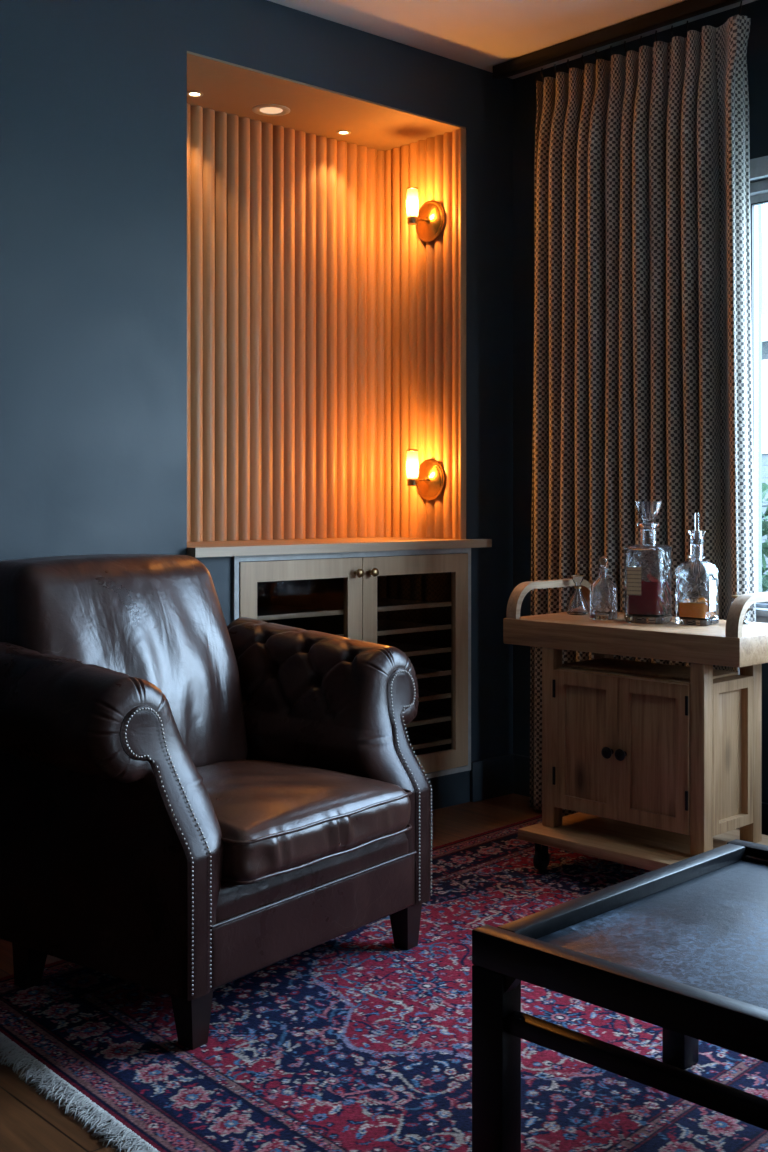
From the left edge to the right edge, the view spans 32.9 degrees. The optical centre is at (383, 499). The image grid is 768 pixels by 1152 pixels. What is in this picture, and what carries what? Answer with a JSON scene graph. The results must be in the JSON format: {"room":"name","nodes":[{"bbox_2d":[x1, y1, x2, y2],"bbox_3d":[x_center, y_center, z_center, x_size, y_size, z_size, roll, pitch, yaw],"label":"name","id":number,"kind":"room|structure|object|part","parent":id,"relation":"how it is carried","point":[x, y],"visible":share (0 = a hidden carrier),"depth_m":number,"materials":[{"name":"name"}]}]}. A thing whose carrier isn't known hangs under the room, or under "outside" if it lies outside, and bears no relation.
{"room":"living room","nodes":[
{"label":"living room","id":0,"kind":"room"},
{"bbox_2d":[0,0,512,810],"bbox_3d":[-1.558,-0.220,2.926,5.410,2.440,0.420,0,0,-42],"label":"wall","id":1,"kind":"structure","parent":0,"point":[93,93],"depth_m":3.46,"materials":[{"name":"paint"}]},
{"bbox_2d":[187,91,202,96],"bbox_3d":[-0.571,-1.224,3.922,0.052,0.004,0.052,0,0,-42],"label":"recessed light","id":2,"kind":"object","parent":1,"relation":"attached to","point":[189,93],"visible":0.94,"depth_m":3.92,"materials":[{"name":"white"}]},
{"bbox_2d":[252,104,289,115],"bbox_3d":[-0.354,-1.224,4.086,0.120,0.004,0.120,0,0,-42],"label":"recessed light","id":3,"kind":"object","parent":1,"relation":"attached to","point":[265,109],"visible":1,"depth_m":4.08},
{"bbox_2d":[260,107,282,113],"bbox_3d":[-0.354,-1.224,4.086,0.072,0.002,0.072,0,0,25],"label":"diffuser","id":4,"kind":"object","parent":3,"relation":"attached to","point":[263,110],"depth_m":4.09,"materials":[{"name":"white plastic"}]},
{"bbox_2d":[187,51,465,150],"bbox_3d":[-0.275,-1.229,4.087,1.096,0.006,0.418,0,0,-42],"label":"soffit","id":5,"kind":"object","parent":1,"relation":"attached to","point":[227,87],"depth_m":4.06,"materials":[{"name":"paint"}]},
{"bbox_2d":[187,537,491,557],"bbox_3d":[-0.230,0.143,4.096,1.174,0.026,0.455,0,0,-42],"label":"countertop","id":6,"kind":"structure","parent":1,"relation":"on","point":[359,544],"depth_m":3.92,"materials":[{"name":"brown wood"}]},
{"bbox_2d":[336,130,350,134],"bbox_3d":[-0.135,-1.224,4.332,0.048,0.004,0.048,0,0,-42],"label":"recessed light","id":7,"kind":"object","parent":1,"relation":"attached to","point":[340,132],"visible":1,"depth_m":4.33,"materials":[{"name":"white"}]},
{"bbox_2d":[232,548,470,778],"bbox_3d":[-0.195,0.525,4.117,0.954,0.734,0.452,0,0,-42],"label":"wine cabinet","id":8,"kind":"object","parent":1,"relation":"attached to","point":[417,603],"visible":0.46,"depth_m":4.21,"materials":[{"name":"brown wood"}]},
{"bbox_2d":[257,609,343,620],"bbox_3d":[-0.265,0.341,3.833,0.411,0.014,0.012,0,0,-42],"label":"shelf","id":9,"kind":"object","parent":8,"relation":"attached to","point":[331,612],"depth_m":3.84,"materials":[{"name":"brown wood"}]},
{"bbox_3d":[-0.242,0.524,3.824,0.456,0.697,0.020,0,0,-42],"label":"door","id":10,"kind":"part","parent":8,"relation":"part of","materials":[{"name":"brown wood"}]},
{"bbox_3d":[-0.341,0.530,4.279,0.954,0.724,0.014,0,0,-42],"label":"panel","id":11,"kind":"part","parent":8,"relation":"part of","materials":[{"name":"glass"}]},
{"bbox_3d":[-0.077,0.221,3.939,0.029,0.029,0.030,0,0,-42],"label":"knob","id":12,"kind":"part","parent":8,"relation":"part of","materials":[{"name":"gold metal"}]},
{"bbox_3d":[-0.033,0.221,3.979,0.029,0.029,0.030,0,0,-42],"label":"knob","id":13,"kind":"part","parent":8,"relation":"part of","materials":[{"name":"gold metal"}]},
{"bbox_3d":[0.100,0.524,4.133,0.460,0.697,0.020,0,0,-42],"label":"door","id":14,"kind":"part","parent":8,"relation":"part of","materials":[{"name":"brown wood"}]},
{"bbox_2d":[377,624,450,635],"bbox_3d":[0.086,0.416,4.150,0.395,0.014,0.012,0,0,-42],"label":"shelf","id":15,"kind":"object","parent":8,"relation":"attached to","point":[440,627],"depth_m":4.15,"materials":[{"name":"brown wood"}]},
{"bbox_2d":[377,602,450,611],"bbox_3d":[0.086,0.341,4.150,0.395,0.014,0.012,0,0,-42],"label":"shelf","id":16,"kind":"object","parent":8,"relation":"attached to","point":[440,604],"depth_m":4.15,"materials":[{"name":"brown wood"}]},
{"bbox_2d":[404,716,450,727],"bbox_3d":[0.086,0.716,4.150,0.395,0.014,0.012,0,0,-42],"label":"shelf","id":17,"kind":"object","parent":8,"relation":"attached to","point":[447,718],"depth_m":4.20,"materials":[{"name":"brown wood"}]},
{"bbox_2d":[404,647,450,656],"bbox_3d":[0.086,0.491,4.150,0.395,0.014,0.012,0,0,-42],"label":"shelf","id":18,"kind":"object","parent":8,"relation":"attached to","point":[440,650],"depth_m":4.19,"materials":[{"name":"brown wood"}]},
{"bbox_2d":[410,738,450,749],"bbox_3d":[0.086,0.791,4.150,0.395,0.014,0.012,0,0,-42],"label":"shelf","id":19,"kind":"object","parent":8,"relation":"attached to","point":[446,741],"depth_m":4.20,"materials":[{"name":"brown wood"}]},
{"bbox_2d":[415,670,450,678],"bbox_3d":[0.086,0.566,4.150,0.395,0.014,0.012,0,0,-42],"label":"shelf","id":20,"kind":"object","parent":8,"relation":"attached to","point":[448,672],"depth_m":4.21,"materials":[{"name":"brown wood"}]},
{"bbox_2d":[418,693,450,701],"bbox_3d":[0.086,0.641,4.150,0.395,0.014,0.012,0,0,-42],"label":"shelf","id":21,"kind":"object","parent":8,"relation":"attached to","point":[447,695],"depth_m":4.22,"materials":[{"name":"brown wood"}]},
{"bbox_2d":[384,130,458,538],"bbox_3d":[0.128,-0.548,4.439,0.023,1.354,0.381,0,0,-42],"label":"wall panel","id":22,"kind":"object","parent":1,"relation":"attached to","point":[421,278],"visible":1,"depth_m":4.43,"materials":[{"name":"brown wood"}]},
{"bbox_2d":[406,187,444,241],"bbox_3d":[0.118,-0.956,4.352,0.106,0.170,0.138,0,0,-42],"label":"wall sconce","id":23,"kind":"object","parent":22,"relation":"attached to","point":[428,222],"visible":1,"depth_m":4.36,"materials":[{"name":"gold metal"}]},
{"bbox_2d":[406,449,444,499],"bbox_3d":[0.118,-0.084,4.352,0.106,0.170,0.138,0,0,-42],"label":"wall sconce","id":24,"kind":"object","parent":22,"relation":"attached to","point":[429,479],"visible":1,"depth_m":4.37,"materials":[{"name":"gold metal"}]},
{"bbox_2d":[459,128,465,538],"bbox_3d":[0.259,-0.548,4.293,0.026,1.354,0.011,0,0,-42],"label":"trim","id":25,"kind":"structure","parent":1,"relation":"attached to","point":[462,132],"depth_m":4.29,"materials":[{"name":"brown wood"}]},
{"bbox_2d":[470,754,515,801],"bbox_3d":[0.368,0.933,4.372,0.213,0.133,0.016,0,0,-42],"label":"baseboard","id":26,"kind":"structure","parent":1,"relation":"attached to","point":[493,777],"depth_m":4.36,"materials":[{"name":"paint"}]},
{"bbox_2d":[0,793,541,1151],"bbox_3d":[0.093,1.050,1.098,5.410,0.100,5.706,0,0,-42],"label":"floor","id":27,"kind":"structure","parent":0,"point":[29,1122],"depth_m":2.18,"materials":[{"name":"brown wood"}]},
{"bbox_2d":[0,815,767,1151],"bbox_3d":[0.334,0.994,2.786,2.239,0.011,1.804,0,0,-42],"label":"rug","id":28,"kind":"object","parent":27,"relation":"on","point":[355,1040],"visible":0.53,"depth_m":2.33,"materials":[{"name":"fabric"}]},
{"bbox_2d":[0,554,431,1049],"bbox_3d":[-0.390,0.560,2.827,0.777,0.866,0.986,0,0,37],"label":"leather armchair","id":29,"kind":"object","parent":28,"relation":"on","point":[193,804],"visible":1,"depth_m":2.60,"materials":[{"name":"brown leather"}]},
{"bbox_3d":[-0.721,0.937,2.657,0.062,0.112,0.058,0,0,37],"label":"leg","id":30,"kind":"part","parent":29,"relation":"part of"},
{"bbox_3d":[-0.581,0.588,2.511,0.600,0.610,0.251,0,0,37],"label":"arm","id":31,"kind":"part","parent":29,"relation":"part of","materials":[{"name":"brown leather"}]},
{"bbox_2d":[0,554,247,766],"bbox_3d":[-0.591,0.380,2.925,0.337,0.506,0.605,0,0,37],"label":"cushion","id":32,"kind":"object","parent":29,"relation":"on","point":[158,619],"depth_m":2.87,"materials":[{"name":"brown leather"}]},
{"bbox_3d":[-0.352,0.937,2.375,0.058,0.112,0.058,0,0,37],"label":"leg","id":33,"kind":"part","parent":29,"relation":"part of","materials":[{"name":"brown wood"}]},
{"bbox_2d":[196,760,410,880],"bbox_3d":[-0.291,0.648,2.744,0.518,0.146,0.535,0,0,37],"label":"seat cushion","id":34,"kind":"object","parent":29,"relation":"on","point":[271,820],"depth_m":2.61,"materials":[{"name":"brown leather"}]},
{"bbox_3d":[-0.143,0.835,2.628,0.052,0.116,0.633,0,0,37],"label":"rail","id":35,"kind":"part","parent":29,"relation":"part of","materials":[{"name":"brown leather"}]},
{"bbox_3d":[-0.139,0.595,3.088,0.600,0.596,0.267,0,0,37],"label":"arm","id":36,"kind":"part","parent":29,"relation":"part of","materials":[{"name":"brown leather"}]},
{"bbox_3d":[0.046,0.937,2.896,0.058,0.112,0.058,0,0,37],"label":"leg","id":37,"kind":"part","parent":29,"relation":"part of","materials":[{"name":"brown wood"}]},
{"bbox_2d":[472,839,767,1151],"bbox_3d":[0.789,0.816,1.806,1.120,0.353,0.745,0,0,45],"label":"coffee table","id":38,"kind":"object","parent":28,"relation":"on","point":[680,948],"visible":1,"depth_m":1.91,"materials":[{"name":"black wood"}]},
{"bbox_3d":[0.167,0.843,1.934,0.060,0.300,0.045,0,0,45],"label":"leg","id":39,"kind":"part","parent":38,"relation":"part of","materials":[{"name":"black wood"}]},
{"bbox_3d":[0.539,0.666,1.556,1.120,0.053,0.036,0,0,45],"label":"rail","id":40,"kind":"part","parent":38,"relation":"part of","materials":[{"name":"black wood"}]},
{"bbox_3d":[0.419,0.657,2.177,0.036,0.035,0.672,0,0,45],"label":"rail","id":41,"kind":"part","parent":38,"relation":"part of","materials":[{"name":"black wood"}]},
{"bbox_3d":[0.523,0.834,2.294,0.048,0.318,0.046,0,0,-45],"label":"leg","id":42,"kind":"part","parent":38,"relation":"part of","materials":[{"name":"black wood"}]},
{"bbox_3d":[1.040,0.657,2.057,1.096,0.035,0.036,0,0,45],"label":"rail","id":43,"kind":"part","parent":38,"relation":"part of","materials":[{"name":"black wood"}]},
{"bbox_2d":[503,578,767,870],"bbox_3d":[0.704,0.612,3.472,0.468,0.762,0.735,0,0,-45],"label":"bar cart","id":44,"kind":"object","parent":28,"relation":"on","point":[658,765],"visible":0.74,"depth_m":3.33,"materials":[{"name":"brown wood"}]},
{"bbox_3d":[0.488,0.280,3.740,0.381,0.098,0.034,0,0,-45],"label":"handle","id":45,"kind":"part","parent":44,"relation":"part of","materials":[{"name":"brown wood"}]},
{"bbox_3d":[0.456,0.641,3.526,0.040,0.482,0.040,0,0,-45],"label":"leg","id":46,"kind":"part","parent":44,"relation":"part of","materials":[{"name":"brown wood"}]},
{"bbox_2d":[566,575,588,614],"bbox_3d":[0.557,0.273,3.740,0.066,0.112,0.066,0,0,-45],"label":"flask","id":47,"kind":"object","parent":44,"relation":"on","point":[577,605],"visible":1,"depth_m":3.72,"materials":[{"name":"clear glass"}]},
{"bbox_3d":[0.537,0.640,3.427,0.010,0.297,0.136,0,0,-45],"label":"door panel","id":48,"kind":"part","parent":44,"relation":"part of","materials":[{"name":"brown wood"}]},
{"bbox_3d":[0.534,0.640,3.425,0.016,0.368,0.208,0,0,-45],"label":"door","id":49,"kind":"part","parent":44,"relation":"part of","materials":[{"name":"brown wood"}]},
{"bbox_2d":[589,556,616,619],"bbox_3d":[0.607,0.242,3.594,0.063,0.174,0.063,0,0,34],"label":"decanter","id":50,"kind":"object","parent":44,"relation":"on","point":[603,592],"visible":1,"depth_m":3.57,"materials":[{"name":"clear glass"}]},
{"bbox_3d":[0.624,0.641,3.692,0.043,0.482,0.040,0,0,-45],"label":"leg","id":51,"kind":"part","parent":44,"relation":"part of","materials":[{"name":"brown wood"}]},
{"bbox_3d":[0.578,0.650,3.349,0.028,0.031,0.031,0,0,-45],"label":"knob","id":52,"kind":"part","parent":44,"relation":"part of","materials":[{"name":"black metal"}]},
{"bbox_3d":[0.606,0.650,3.320,0.028,0.031,0.031,0,0,-45],"label":"knob","id":53,"kind":"part","parent":44,"relation":"part of","materials":[{"name":"black metal"}]},
{"bbox_2d":[503,611,767,667],"bbox_3d":[0.730,0.364,3.498,0.395,0.071,0.735,0,0,-45],"label":"tabletop","id":54,"kind":"object","parent":44,"relation":"on","point":[700,646],"depth_m":3.33,"materials":[{"name":"brown wood"}]},
{"bbox_2d":[518,812,767,870],"bbox_3d":[0.710,0.896,3.430,0.418,0.028,0.577,0,0,-45],"label":"shelf","id":55,"kind":"object","parent":44,"relation":"attached to","point":[635,845],"depth_m":3.39,"materials":[{"name":"brown wood"}]},
{"bbox_2d":[624,501,671,623],"bbox_3d":[0.712,0.166,3.504,0.109,0.326,0.110,0,0,30],"label":"decanter","id":56,"kind":"object","parent":44,"relation":"on","point":[648,572],"visible":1,"depth_m":3.46,"materials":[{"name":"clear glass"}]},
{"bbox_3d":[0.681,0.640,3.276,0.016,0.368,0.207,0,0,-45],"label":"door","id":57,"kind":"part","parent":44,"relation":"part of","materials":[{"name":"brown wood"}]},
{"bbox_3d":[0.684,0.640,3.278,0.010,0.297,0.136,0,0,-45],"label":"door panel","id":58,"kind":"part","parent":44,"relation":"part of","materials":[{"name":"brown wood"}]},
{"bbox_2d":[675,513,718,625],"bbox_3d":[0.831,0.181,3.450,0.096,0.295,0.094,0,0,38],"label":"decanter","id":59,"kind":"object","parent":44,"relation":"on","point":[697,580],"visible":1,"depth_m":3.42,"materials":[{"name":"clear glass"}]},
{"bbox_3d":[0.781,0.641,3.197,0.040,0.482,0.040,0,0,-45],"label":"leg","id":60,"kind":"part","parent":44,"relation":"part of","materials":[{"name":"brown wood"}]},
{"bbox_3d":[0.858,0.640,3.286,0.141,0.324,0.020,0,0,-45],"label":"panel","id":61,"kind":"part","parent":44,"relation":"part of","materials":[{"name":"brown wood"}]},
{"bbox_3d":[0.865,0.640,3.280,0.192,0.376,0.039,0,0,-45],"label":"frame","id":62,"kind":"part","parent":44,"relation":"part of","materials":[{"name":"brown wood"}]},
{"bbox_2d":[731,595,753,623],"bbox_3d":[0.955,0.292,3.459,0.060,0.074,0.058,0,0,-45],"label":"stemmed glass","id":63,"kind":"object","parent":44,"relation":"on","point":[734,597],"visible":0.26,"depth_m":3.44,"materials":[{"name":"clear glass"}]},
{"bbox_3d":[0.970,0.280,3.253,0.381,0.098,0.034,0,0,-45],"label":"handle","id":64,"kind":"part","parent":44,"relation":"part of","materials":[{"name":"brown wood"}]},
{"bbox_3d":[0.949,0.641,3.363,0.043,0.482,0.040,0,0,-45],"label":"leg","id":65,"kind":"part","parent":44,"relation":"part of","materials":[{"name":"brown wood"}]},
{"bbox_2d":[268,0,756,78],"bbox_3d":[0.093,-1.500,1.098,5.410,0.120,5.706,0,0,-42],"label":"ceiling","id":66,"kind":"structure","parent":0,"point":[481,34],"depth_m":3.90,"materials":[{"name":"paint"}]},
{"bbox_2d":[493,0,742,79],"bbox_3d":[1.496,-1.418,3.073,0.036,0.040,3.355,0,0,-42],"label":"track","id":67,"kind":"object","parent":66,"relation":"attached to","point":[687,9],"visible":1,"depth_m":3.95,"materials":[{"name":"black metal"}]},
{"bbox_2d":[530,1,755,829],"bbox_3d":[0.755,-0.204,3.916,0.123,2.384,0.813,0,0,-43],"label":"curtain","id":68,"kind":"object","parent":67,"relation":"hanging from","point":[642,388],"visible":0.69,"depth_m":3.85,"materials":[{"name":"fabric"}]},
{"bbox_2d":[513,0,767,802],"bbox_3d":[2.026,-0.220,2.845,0.200,2.440,5.706,0,0,-42],"label":"wall","id":69,"kind":"structure","parent":0,"point":[524,87],"depth_m":4.40,"materials":[{"name":"paint"}]},
{"bbox_2d":[514,754,767,834],"bbox_3d":[2.085,0.933,2.617,0.016,0.133,4.889,0,0,-42],"label":"baseboard","id":70,"kind":"structure","parent":69,"relation":"attached to","point":[521,763],"depth_m":4.39,"materials":[{"name":"paint"}]},
{"bbox_2d":[750,179,767,607],"bbox_3d":[1.661,-0.296,3.204,0.100,1.255,1.806,0,0,-42],"label":"window","id":71,"kind":"structure","parent":69,"relation":"in","point":[758,190],"depth_m":3.83,"materials":[{"name":"paint"}]},
{"bbox_2d":[750,156,767,622],"bbox_3d":[1.602,-0.296,3.150,0.020,1.367,1.918,0,0,-42],"label":"trim","id":72,"kind":"structure","parent":69,"relation":"attached to","point":[758,167],"depth_m":3.72,"materials":[{"name":"paint"}]},
{"bbox_2d":[756,608,767,616],"bbox_3d":[1.605,0.322,3.153,0.050,0.020,1.948,0,0,-42],"label":"trim","id":73,"kind":"structure","parent":69,"relation":"attached to","point":[763,612],"depth_m":3.70,"materials":[{"name":"paint"}]},
{"bbox_3d":[-1.743,-0.220,3.130,5.410,2.440,0.130,0,0,-42],"label":"wall niche","id":74,"kind":"object","parent":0,"visible":0},
{"bbox_2d":[187,103,383,541],"bbox_3d":[-0.396,-0.548,4.220,1.094,1.354,0.023,0,0,-42],"label":"wall panel","id":75,"kind":"object","parent":74,"relation":"attached to","point":[285,226],"visible":0.75,"depth_m":4.26,"materials":[{"name":"brown wood"}]},
{"label":"outside","id":76,"kind":"structure","parent":0,"visible":0},
{"bbox_3d":[7.421,1.600,6.703,100.000,0.200,120.000,0,0,-42],"label":"ground","id":77,"kind":"structure","parent":76,"visible":0},
{"bbox_2d":[762,231,767,591],"bbox_3d":[7.579,-1.135,15.740,8.450,5.270,11.000,0,0,-42],"label":"house","id":78,"kind":"structure","parent":77,"relation":"on","point":[764,234],"depth_m":13.95,"materials":[{"name":"stone"}]},
{"bbox_2d":[762,483,767,591],"bbox_3d":[3.420,0.729,10.828,1.375,1.925,7.672,0,0,-42],"label":"foliage","id":79,"kind":"object","parent":77,"relation":"on","point":[764,485],"visible":0.02,"depth_m":10.90,"materials":[{"name":"green plant"}]}
]}

